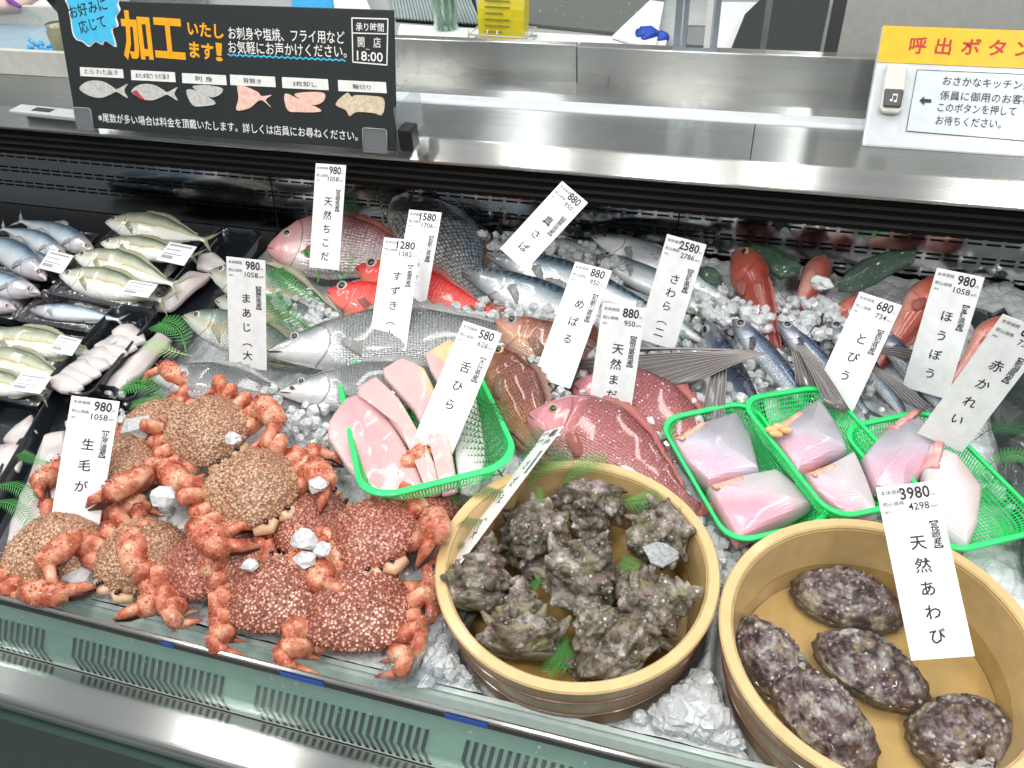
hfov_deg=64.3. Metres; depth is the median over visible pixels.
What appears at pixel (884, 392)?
fish
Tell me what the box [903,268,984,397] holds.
price tag
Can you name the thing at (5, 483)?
fern sprig
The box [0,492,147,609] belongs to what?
crab
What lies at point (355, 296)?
fish
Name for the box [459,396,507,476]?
fern sprig
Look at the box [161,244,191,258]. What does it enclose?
print
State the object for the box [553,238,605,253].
fish
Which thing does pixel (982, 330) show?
fish
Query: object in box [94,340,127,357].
slice
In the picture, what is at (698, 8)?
countertop
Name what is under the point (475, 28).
wire holder
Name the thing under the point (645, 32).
gloves
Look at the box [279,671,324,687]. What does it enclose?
tape
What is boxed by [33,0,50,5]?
cutting board
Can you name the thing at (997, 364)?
price tag
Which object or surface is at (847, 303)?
fish
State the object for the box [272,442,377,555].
crab
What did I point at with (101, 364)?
slice
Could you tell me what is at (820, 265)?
fish
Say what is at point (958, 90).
sign
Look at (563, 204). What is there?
price tag
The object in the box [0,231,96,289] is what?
tray
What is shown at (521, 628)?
shell
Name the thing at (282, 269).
fern sprig
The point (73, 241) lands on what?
fish
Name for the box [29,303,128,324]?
fish
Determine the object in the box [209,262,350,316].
fish
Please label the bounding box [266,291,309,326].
fern sprig
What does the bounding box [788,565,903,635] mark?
abalone
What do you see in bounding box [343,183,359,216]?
fern sprig
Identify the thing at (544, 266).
fish
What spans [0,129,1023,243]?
outlet
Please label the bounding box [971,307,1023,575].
plastic bag
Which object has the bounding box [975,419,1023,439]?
fern sprig
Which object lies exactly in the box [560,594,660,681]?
shell
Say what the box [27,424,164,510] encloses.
crab
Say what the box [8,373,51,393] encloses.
price label
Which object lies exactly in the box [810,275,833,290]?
ice piece
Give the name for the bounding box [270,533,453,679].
crab
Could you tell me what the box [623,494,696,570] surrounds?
shell
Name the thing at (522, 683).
wooden bowl
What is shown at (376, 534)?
crab
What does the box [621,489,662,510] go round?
fern sprig
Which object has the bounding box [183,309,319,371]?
fish
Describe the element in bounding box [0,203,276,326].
mat
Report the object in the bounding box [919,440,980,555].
piece
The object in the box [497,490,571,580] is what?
shell
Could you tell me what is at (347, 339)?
fish
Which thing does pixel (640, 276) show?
fish
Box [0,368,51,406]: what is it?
fish
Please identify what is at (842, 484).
piece
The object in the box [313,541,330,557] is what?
ice piece
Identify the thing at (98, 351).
slice
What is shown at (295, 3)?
tray
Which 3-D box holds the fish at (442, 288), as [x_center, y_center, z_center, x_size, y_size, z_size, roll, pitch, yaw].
[-0.128,-0.151,1.290,0.277,0.059,0.082,13,43,18]
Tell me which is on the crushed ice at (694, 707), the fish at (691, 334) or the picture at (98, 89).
the fish at (691, 334)
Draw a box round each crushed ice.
[65,228,1015,752]
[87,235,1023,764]
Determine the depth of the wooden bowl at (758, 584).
0.82 m
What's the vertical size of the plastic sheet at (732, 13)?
0.006 m
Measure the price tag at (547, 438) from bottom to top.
0.098 m
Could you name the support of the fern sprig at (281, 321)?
on the fish at (347, 339)
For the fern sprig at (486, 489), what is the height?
0.011 m
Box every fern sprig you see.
[0,481,37,504]
[0,498,34,525]
[17,450,51,464]
[117,374,165,398]
[131,392,169,408]
[142,338,191,356]
[149,315,192,351]
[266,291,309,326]
[266,317,296,331]
[267,267,322,302]
[299,248,321,281]
[301,248,343,274]
[340,251,356,281]
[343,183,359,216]
[363,185,391,220]
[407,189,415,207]
[447,493,463,506]
[457,517,493,529]
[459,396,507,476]
[465,484,515,500]
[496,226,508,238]
[515,426,561,472]
[525,448,574,495]
[530,576,540,590]
[534,487,544,502]
[540,639,568,678]
[554,630,576,675]
[564,452,607,482]
[618,554,641,570]
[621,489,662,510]
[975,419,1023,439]
[985,447,1023,469]
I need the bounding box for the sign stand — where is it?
[397,122,419,151]
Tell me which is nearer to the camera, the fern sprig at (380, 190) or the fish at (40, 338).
the fish at (40, 338)
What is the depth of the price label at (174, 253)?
1.41 m
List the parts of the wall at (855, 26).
black post, panel trim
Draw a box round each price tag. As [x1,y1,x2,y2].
[52,396,119,523]
[226,256,266,369]
[309,163,345,269]
[371,237,420,350]
[404,209,441,301]
[414,321,501,453]
[453,426,563,563]
[500,181,587,270]
[538,262,611,388]
[590,303,645,405]
[642,234,705,346]
[814,292,901,411]
[876,481,974,660]
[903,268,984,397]
[917,314,1023,451]
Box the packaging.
[27,38,52,50]
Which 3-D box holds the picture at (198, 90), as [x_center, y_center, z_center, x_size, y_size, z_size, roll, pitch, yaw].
[-0.469,-0.452,1.258,0.054,0.017,0.001,8,24,14]
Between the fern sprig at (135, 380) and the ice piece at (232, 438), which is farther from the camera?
the fern sprig at (135, 380)
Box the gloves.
[635,26,669,41]
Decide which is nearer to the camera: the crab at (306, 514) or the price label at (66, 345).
the crab at (306, 514)
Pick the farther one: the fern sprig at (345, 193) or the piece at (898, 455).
the fern sprig at (345, 193)
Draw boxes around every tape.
[160,641,174,648]
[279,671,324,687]
[444,713,487,728]
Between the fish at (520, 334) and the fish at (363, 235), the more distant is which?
the fish at (363, 235)
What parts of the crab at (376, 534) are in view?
leg, leg, leg, leg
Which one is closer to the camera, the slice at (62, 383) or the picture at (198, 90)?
the slice at (62, 383)
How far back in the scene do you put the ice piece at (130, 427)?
1.06 m
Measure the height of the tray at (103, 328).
0.027 m
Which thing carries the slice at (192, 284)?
in the tray at (232, 242)
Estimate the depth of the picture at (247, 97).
1.24 m
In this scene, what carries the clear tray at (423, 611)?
on the crushed ice at (694, 707)
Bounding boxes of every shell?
[432,531,520,613]
[475,575,571,660]
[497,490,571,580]
[529,530,627,614]
[549,478,627,538]
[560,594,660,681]
[614,563,703,654]
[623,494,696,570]
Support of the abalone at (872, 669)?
in the wooden bowl at (758, 584)
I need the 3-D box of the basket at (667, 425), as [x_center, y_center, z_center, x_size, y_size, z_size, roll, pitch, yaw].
[0.276,0.111,0.989,0.132,0.037,0.215,-11,41,-9]
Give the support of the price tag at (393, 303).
on the fish at (347, 339)
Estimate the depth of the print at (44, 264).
1.41 m
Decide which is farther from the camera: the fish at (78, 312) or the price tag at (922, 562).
the fish at (78, 312)
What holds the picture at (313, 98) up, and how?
on the sign at (296, 75)
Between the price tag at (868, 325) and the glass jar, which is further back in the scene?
the glass jar
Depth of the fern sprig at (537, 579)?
0.86 m
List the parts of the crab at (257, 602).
leg, leg, leg, leg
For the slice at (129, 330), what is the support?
in the tray at (103, 328)
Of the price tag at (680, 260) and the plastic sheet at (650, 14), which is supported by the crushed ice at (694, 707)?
the price tag at (680, 260)
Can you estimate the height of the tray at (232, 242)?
0.027 m
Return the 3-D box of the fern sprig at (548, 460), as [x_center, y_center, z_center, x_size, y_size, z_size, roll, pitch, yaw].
[0.041,0.101,0.964,0.070,0.033,0.033,-16,42,-14]
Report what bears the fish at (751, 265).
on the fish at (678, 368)
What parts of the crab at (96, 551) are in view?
leg, leg, leg, leg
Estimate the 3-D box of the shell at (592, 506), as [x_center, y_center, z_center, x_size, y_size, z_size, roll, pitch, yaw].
[0.090,0.140,0.941,0.078,0.090,0.083,-28,46,-26]
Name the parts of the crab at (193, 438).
leg, leg, leg, leg, leg, leg, leg, leg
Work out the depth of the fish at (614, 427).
1.00 m
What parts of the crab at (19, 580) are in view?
leg, leg, leg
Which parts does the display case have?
counter plate, panel, rail, glass trim, panel, counter plate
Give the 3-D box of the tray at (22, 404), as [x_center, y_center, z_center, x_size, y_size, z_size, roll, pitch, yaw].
[-0.744,-0.001,1.216,0.164,0.034,0.082,9,42,14]
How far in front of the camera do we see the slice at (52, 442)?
1.07 m
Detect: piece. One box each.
[62,567,94,603]
[120,415,150,438]
[150,486,175,506]
[225,431,241,444]
[240,558,258,571]
[290,527,317,549]
[292,551,315,568]
[308,476,329,493]
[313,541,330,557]
[671,412,758,491]
[706,469,810,549]
[772,400,845,481]
[804,452,877,521]
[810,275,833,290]
[860,409,935,498]
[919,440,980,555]
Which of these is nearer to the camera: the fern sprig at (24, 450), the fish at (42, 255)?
the fern sprig at (24, 450)
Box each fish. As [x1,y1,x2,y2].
[0,221,65,254]
[0,235,47,281]
[0,271,40,299]
[0,297,16,314]
[0,324,116,361]
[0,345,55,375]
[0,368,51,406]
[7,210,93,253]
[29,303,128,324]
[32,248,54,272]
[59,265,180,314]
[74,248,193,300]
[100,234,207,263]
[105,211,222,251]
[149,359,306,411]
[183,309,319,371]
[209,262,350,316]
[215,293,326,334]
[267,210,394,279]
[267,298,504,370]
[279,354,482,411]
[326,281,434,313]
[355,258,512,312]
[387,195,500,311]
[461,268,693,347]
[484,345,555,462]
[486,250,706,347]
[493,315,595,381]
[527,395,714,516]
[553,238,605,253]
[572,324,598,383]
[572,368,704,466]
[579,319,843,428]
[591,234,739,318]
[594,252,735,335]
[623,286,703,341]
[699,241,800,367]
[702,321,771,453]
[771,221,1000,385]
[777,321,882,429]
[782,254,832,344]
[816,294,857,351]
[826,321,912,413]
[836,247,934,368]
[872,331,980,434]
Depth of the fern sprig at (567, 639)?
0.82 m
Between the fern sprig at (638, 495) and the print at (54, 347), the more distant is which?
the print at (54, 347)
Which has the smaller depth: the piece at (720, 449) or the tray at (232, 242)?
the piece at (720, 449)
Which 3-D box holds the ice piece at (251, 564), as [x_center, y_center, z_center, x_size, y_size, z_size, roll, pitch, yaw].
[-0.281,0.194,0.876,0.021,0.011,0.016,8,42,14]
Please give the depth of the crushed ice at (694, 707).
1.11 m
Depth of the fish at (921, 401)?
1.06 m
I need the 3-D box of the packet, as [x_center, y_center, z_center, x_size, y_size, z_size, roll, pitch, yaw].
[-0.018,-0.709,1.536,0.092,0.140,0.044,11,42,17]
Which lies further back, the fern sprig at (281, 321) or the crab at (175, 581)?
the fern sprig at (281, 321)
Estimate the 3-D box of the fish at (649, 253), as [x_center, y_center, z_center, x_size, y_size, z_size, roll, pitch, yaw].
[0.253,-0.178,1.295,0.057,0.054,0.313,-34,49,-30]
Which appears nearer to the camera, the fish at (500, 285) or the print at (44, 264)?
the fish at (500, 285)
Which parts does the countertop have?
drain grate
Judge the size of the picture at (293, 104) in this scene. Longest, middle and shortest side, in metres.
0.061 x 0.026 x 0.001 m
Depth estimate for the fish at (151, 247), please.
1.46 m
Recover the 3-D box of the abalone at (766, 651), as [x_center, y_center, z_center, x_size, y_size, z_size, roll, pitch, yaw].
[0.264,0.274,0.826,0.072,0.040,0.120,-21,43,-19]
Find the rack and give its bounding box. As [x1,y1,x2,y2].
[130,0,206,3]
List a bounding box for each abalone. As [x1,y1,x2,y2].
[735,614,811,703]
[768,666,881,767]
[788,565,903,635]
[811,628,931,713]
[903,693,1013,767]
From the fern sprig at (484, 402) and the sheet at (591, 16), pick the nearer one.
the fern sprig at (484, 402)
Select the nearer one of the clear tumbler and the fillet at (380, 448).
the fillet at (380, 448)
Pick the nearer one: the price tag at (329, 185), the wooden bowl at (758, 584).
the wooden bowl at (758, 584)
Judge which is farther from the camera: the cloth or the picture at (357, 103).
the cloth
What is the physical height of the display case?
1.126 m
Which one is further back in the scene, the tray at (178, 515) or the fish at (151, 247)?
the fish at (151, 247)
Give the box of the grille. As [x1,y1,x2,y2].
[0,602,744,767]
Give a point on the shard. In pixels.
(659, 554)
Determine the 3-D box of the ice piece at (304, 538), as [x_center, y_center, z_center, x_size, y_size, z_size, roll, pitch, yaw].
[-0.229,0.171,0.894,0.029,0.019,0.026,8,42,14]
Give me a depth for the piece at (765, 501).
0.93 m
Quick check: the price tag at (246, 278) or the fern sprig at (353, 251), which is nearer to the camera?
the price tag at (246, 278)
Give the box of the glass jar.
[44,20,63,50]
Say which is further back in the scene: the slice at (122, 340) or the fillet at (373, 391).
the slice at (122, 340)
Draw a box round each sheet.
[528,0,664,34]
[612,0,663,44]
[717,2,756,47]
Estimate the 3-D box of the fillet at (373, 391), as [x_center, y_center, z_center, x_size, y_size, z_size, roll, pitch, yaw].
[-0.137,0.063,1.034,0.042,0.035,0.215,-25,45,-23]
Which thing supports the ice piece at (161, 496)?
on the crab at (258, 485)
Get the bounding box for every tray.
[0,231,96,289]
[0,285,38,325]
[0,327,83,367]
[0,384,119,557]
[0,387,50,472]
[0,393,48,411]
[16,291,122,336]
[45,304,156,399]
[49,264,172,310]
[73,230,205,279]
[82,227,261,407]
[90,471,359,640]
[292,0,334,7]
[371,611,478,687]
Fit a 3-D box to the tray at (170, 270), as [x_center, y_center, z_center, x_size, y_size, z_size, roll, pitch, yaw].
[-0.678,-0.238,1.491,0.219,0.034,0.164,10,42,15]
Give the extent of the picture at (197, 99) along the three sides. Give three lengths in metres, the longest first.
0.050 x 0.025 x 0.001 m
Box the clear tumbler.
[431,0,458,30]
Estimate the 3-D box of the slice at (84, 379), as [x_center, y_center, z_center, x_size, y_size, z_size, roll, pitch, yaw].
[-0.634,-0.012,1.181,0.060,0.015,0.037,23,47,28]
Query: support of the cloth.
on the tray at (295, 3)
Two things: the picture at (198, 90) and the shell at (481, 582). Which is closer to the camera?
the shell at (481, 582)
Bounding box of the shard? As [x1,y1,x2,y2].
[642,542,678,567]
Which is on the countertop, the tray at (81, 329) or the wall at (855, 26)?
the wall at (855, 26)
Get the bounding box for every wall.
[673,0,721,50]
[760,0,1023,53]
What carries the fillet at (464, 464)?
in the basket at (509, 447)
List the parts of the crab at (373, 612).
leg, leg, leg, leg, leg, leg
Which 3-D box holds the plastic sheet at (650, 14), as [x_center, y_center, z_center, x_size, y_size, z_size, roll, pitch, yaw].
[0.256,-0.703,1.589,0.091,0.004,0.304,8,42,14]
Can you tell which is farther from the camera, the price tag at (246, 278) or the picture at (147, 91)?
the picture at (147, 91)
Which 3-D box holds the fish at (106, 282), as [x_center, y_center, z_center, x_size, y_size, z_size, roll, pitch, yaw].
[-0.648,-0.161,1.340,0.234,0.040,0.057,11,42,17]
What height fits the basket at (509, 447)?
0.073 m
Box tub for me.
[0,5,68,77]
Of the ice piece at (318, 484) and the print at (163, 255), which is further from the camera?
the print at (163, 255)
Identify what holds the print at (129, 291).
on the price label at (132, 288)
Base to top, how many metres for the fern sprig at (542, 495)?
0.021 m
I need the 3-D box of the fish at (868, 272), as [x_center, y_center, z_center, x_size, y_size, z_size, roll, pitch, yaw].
[0.528,-0.113,1.173,0.215,0.128,0.131,-33,48,-30]
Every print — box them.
[13,375,45,388]
[42,252,68,267]
[52,337,77,349]
[124,281,152,293]
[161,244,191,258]
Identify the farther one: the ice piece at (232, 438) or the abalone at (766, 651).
the ice piece at (232, 438)
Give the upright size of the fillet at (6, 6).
0.042 m
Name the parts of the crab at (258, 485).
leg, leg, leg, leg, leg, leg, leg, leg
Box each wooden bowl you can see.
[435,461,720,724]
[719,519,1023,767]
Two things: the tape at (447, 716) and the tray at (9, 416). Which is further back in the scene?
the tray at (9, 416)
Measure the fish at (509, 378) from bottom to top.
0.056 m
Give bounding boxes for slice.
[0,443,22,475]
[3,415,37,443]
[7,431,64,543]
[21,487,55,528]
[50,373,83,394]
[60,366,92,385]
[68,358,101,380]
[76,353,109,372]
[86,346,116,366]
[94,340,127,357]
[103,332,172,395]
[104,335,137,353]
[112,324,145,345]
[156,271,210,312]
[197,252,225,272]
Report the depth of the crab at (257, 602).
0.86 m
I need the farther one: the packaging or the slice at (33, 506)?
the packaging
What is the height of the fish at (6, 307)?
0.028 m
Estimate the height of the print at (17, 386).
0.001 m
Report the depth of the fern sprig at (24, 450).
1.04 m
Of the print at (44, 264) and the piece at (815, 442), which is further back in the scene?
the print at (44, 264)
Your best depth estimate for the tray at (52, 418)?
1.11 m
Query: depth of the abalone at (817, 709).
0.76 m
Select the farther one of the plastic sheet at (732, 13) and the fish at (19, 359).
the plastic sheet at (732, 13)
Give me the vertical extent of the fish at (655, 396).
0.091 m
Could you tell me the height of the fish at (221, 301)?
0.052 m
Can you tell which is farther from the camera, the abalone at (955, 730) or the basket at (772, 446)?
the basket at (772, 446)
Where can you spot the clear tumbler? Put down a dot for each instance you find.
(454, 6)
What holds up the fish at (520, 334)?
on the crushed ice at (694, 707)
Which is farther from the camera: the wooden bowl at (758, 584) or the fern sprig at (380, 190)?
the fern sprig at (380, 190)
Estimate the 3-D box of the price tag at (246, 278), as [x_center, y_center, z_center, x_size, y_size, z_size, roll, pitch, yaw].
[-0.374,-0.098,1.148,0.053,0.155,0.075,13,43,18]
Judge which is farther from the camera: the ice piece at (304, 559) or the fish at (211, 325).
the fish at (211, 325)
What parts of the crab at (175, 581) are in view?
leg, leg, leg, leg, leg, leg, leg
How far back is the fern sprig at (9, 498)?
0.98 m
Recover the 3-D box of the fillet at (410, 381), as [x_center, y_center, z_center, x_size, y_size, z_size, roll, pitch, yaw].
[-0.106,0.046,1.040,0.054,0.036,0.239,-19,42,-17]
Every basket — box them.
[338,361,514,500]
[663,402,827,541]
[746,386,917,518]
[846,411,1023,552]
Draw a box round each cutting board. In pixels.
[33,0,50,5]
[397,24,666,45]
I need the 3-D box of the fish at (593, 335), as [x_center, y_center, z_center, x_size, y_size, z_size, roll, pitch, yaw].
[0.116,-0.021,1.149,0.077,0.045,0.248,-9,40,-6]
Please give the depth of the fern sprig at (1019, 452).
0.97 m
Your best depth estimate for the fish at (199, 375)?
1.15 m
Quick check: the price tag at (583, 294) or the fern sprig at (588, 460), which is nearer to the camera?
the fern sprig at (588, 460)
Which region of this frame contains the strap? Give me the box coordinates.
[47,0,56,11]
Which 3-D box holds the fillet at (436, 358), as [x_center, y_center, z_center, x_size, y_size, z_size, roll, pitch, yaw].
[-0.085,-0.025,1.113,0.056,0.013,0.110,-13,41,-11]
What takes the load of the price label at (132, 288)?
on the fish at (106, 282)
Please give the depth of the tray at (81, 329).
1.35 m
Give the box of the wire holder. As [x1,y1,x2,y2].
[468,26,537,39]
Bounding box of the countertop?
[120,0,832,51]
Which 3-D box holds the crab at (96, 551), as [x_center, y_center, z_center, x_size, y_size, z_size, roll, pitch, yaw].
[-0.435,0.192,0.934,0.165,0.077,0.150,13,43,19]
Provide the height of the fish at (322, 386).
0.057 m
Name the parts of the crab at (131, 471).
leg, leg, leg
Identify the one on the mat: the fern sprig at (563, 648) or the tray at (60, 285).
the tray at (60, 285)
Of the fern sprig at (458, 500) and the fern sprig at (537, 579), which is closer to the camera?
the fern sprig at (537, 579)
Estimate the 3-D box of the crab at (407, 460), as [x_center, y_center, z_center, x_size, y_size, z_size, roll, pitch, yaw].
[-0.099,0.147,0.978,0.139,0.084,0.122,26,48,30]
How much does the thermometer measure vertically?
0.009 m
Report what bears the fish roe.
on the piece at (815, 442)
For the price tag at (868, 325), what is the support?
on the fish at (810, 361)
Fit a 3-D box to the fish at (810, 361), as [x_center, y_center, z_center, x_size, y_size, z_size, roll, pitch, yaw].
[0.408,-0.017,1.092,0.077,0.069,0.199,-21,43,-19]
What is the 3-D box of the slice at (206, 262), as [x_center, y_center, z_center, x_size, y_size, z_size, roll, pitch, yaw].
[-0.538,-0.217,1.444,0.069,0.018,0.055,8,42,14]
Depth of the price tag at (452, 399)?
1.02 m
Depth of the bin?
1.50 m
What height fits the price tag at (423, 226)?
0.114 m
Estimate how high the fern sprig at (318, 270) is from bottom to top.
0.016 m
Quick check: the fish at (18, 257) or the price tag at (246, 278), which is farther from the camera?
the fish at (18, 257)
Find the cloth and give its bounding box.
[333,0,369,8]
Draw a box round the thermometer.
[9,104,74,120]
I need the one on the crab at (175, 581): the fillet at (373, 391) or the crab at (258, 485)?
the crab at (258, 485)
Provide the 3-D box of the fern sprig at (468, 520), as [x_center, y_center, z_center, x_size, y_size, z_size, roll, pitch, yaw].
[-0.041,0.161,0.923,0.046,0.022,0.022,-12,41,-10]
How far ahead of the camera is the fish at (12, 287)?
1.37 m
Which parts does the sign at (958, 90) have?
notice panel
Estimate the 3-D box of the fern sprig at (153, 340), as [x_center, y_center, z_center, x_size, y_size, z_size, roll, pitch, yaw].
[-0.518,-0.050,1.209,0.086,0.012,0.038,22,47,27]
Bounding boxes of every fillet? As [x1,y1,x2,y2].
[0,0,38,13]
[328,395,424,497]
[358,377,441,496]
[383,358,457,496]
[425,340,453,382]
[455,398,485,496]
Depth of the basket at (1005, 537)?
0.94 m
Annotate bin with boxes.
[731,0,829,51]
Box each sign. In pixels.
[55,0,396,150]
[862,26,1023,156]
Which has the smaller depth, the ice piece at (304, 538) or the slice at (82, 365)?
the ice piece at (304, 538)
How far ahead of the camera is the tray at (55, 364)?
1.27 m
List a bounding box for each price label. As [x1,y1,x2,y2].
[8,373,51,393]
[38,250,73,272]
[48,335,81,355]
[120,280,157,297]
[156,242,196,265]
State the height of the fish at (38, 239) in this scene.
0.030 m
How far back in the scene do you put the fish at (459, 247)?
1.38 m
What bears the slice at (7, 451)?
in the tray at (9, 416)
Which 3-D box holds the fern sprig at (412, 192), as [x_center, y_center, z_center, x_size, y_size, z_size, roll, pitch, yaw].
[-0.168,-0.319,1.418,0.041,0.096,0.043,15,44,21]
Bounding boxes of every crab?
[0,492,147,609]
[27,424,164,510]
[32,500,185,621]
[114,359,199,435]
[114,518,278,632]
[139,374,286,492]
[174,422,337,563]
[195,521,345,659]
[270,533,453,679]
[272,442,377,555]
[304,481,450,593]
[397,443,463,520]
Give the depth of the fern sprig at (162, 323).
1.23 m
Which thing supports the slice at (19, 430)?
in the tray at (9, 416)
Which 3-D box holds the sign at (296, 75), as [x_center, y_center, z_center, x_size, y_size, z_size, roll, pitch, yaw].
[-0.443,-0.473,1.243,0.571,0.205,0.067,8,42,14]
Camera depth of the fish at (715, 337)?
1.09 m
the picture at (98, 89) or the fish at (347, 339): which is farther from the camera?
the picture at (98, 89)
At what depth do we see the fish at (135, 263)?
1.37 m
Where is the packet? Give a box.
[478,0,528,39]
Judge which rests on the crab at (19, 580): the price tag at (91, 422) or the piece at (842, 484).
the price tag at (91, 422)
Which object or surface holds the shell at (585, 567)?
in the wooden bowl at (522, 683)
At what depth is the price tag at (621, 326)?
1.04 m
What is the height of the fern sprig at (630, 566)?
0.017 m
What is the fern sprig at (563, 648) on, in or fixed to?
in the wooden bowl at (522, 683)
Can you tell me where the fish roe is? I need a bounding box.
[765,423,792,437]
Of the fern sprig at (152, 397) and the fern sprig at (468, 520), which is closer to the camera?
the fern sprig at (468, 520)
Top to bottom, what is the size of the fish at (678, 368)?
0.070 m
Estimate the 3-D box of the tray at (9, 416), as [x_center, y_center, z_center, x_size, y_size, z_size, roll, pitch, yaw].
[-0.715,0.090,1.115,0.098,0.027,0.260,-1,40,4]
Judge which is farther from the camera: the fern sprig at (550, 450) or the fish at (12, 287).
the fish at (12, 287)
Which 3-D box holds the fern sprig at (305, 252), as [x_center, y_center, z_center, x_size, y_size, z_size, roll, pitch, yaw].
[-0.310,-0.196,1.308,0.036,0.015,0.111,-28,46,-26]
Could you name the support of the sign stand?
on the display case
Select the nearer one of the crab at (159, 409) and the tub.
the crab at (159, 409)
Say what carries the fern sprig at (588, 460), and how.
in the wooden bowl at (522, 683)
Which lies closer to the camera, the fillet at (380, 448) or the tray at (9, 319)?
the fillet at (380, 448)
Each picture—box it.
[79,80,127,97]
[131,84,177,100]
[186,89,215,106]
[193,85,222,96]
[236,84,270,110]
[284,93,321,111]
[295,92,324,104]
[336,93,384,115]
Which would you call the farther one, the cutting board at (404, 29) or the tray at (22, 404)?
the cutting board at (404, 29)
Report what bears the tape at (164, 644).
attached to the display case
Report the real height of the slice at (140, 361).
0.019 m
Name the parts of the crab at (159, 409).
leg, leg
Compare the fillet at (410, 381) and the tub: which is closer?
the fillet at (410, 381)
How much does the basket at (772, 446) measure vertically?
0.048 m
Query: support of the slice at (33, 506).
in the tray at (52, 418)
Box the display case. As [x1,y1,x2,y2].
[0,35,1023,767]
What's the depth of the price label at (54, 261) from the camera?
1.41 m
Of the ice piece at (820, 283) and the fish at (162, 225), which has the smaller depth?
the ice piece at (820, 283)
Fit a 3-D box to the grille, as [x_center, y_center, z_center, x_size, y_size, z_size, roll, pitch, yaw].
[-0.623,0.287,0.997,4.803,0.102,0.034,8,42,14]

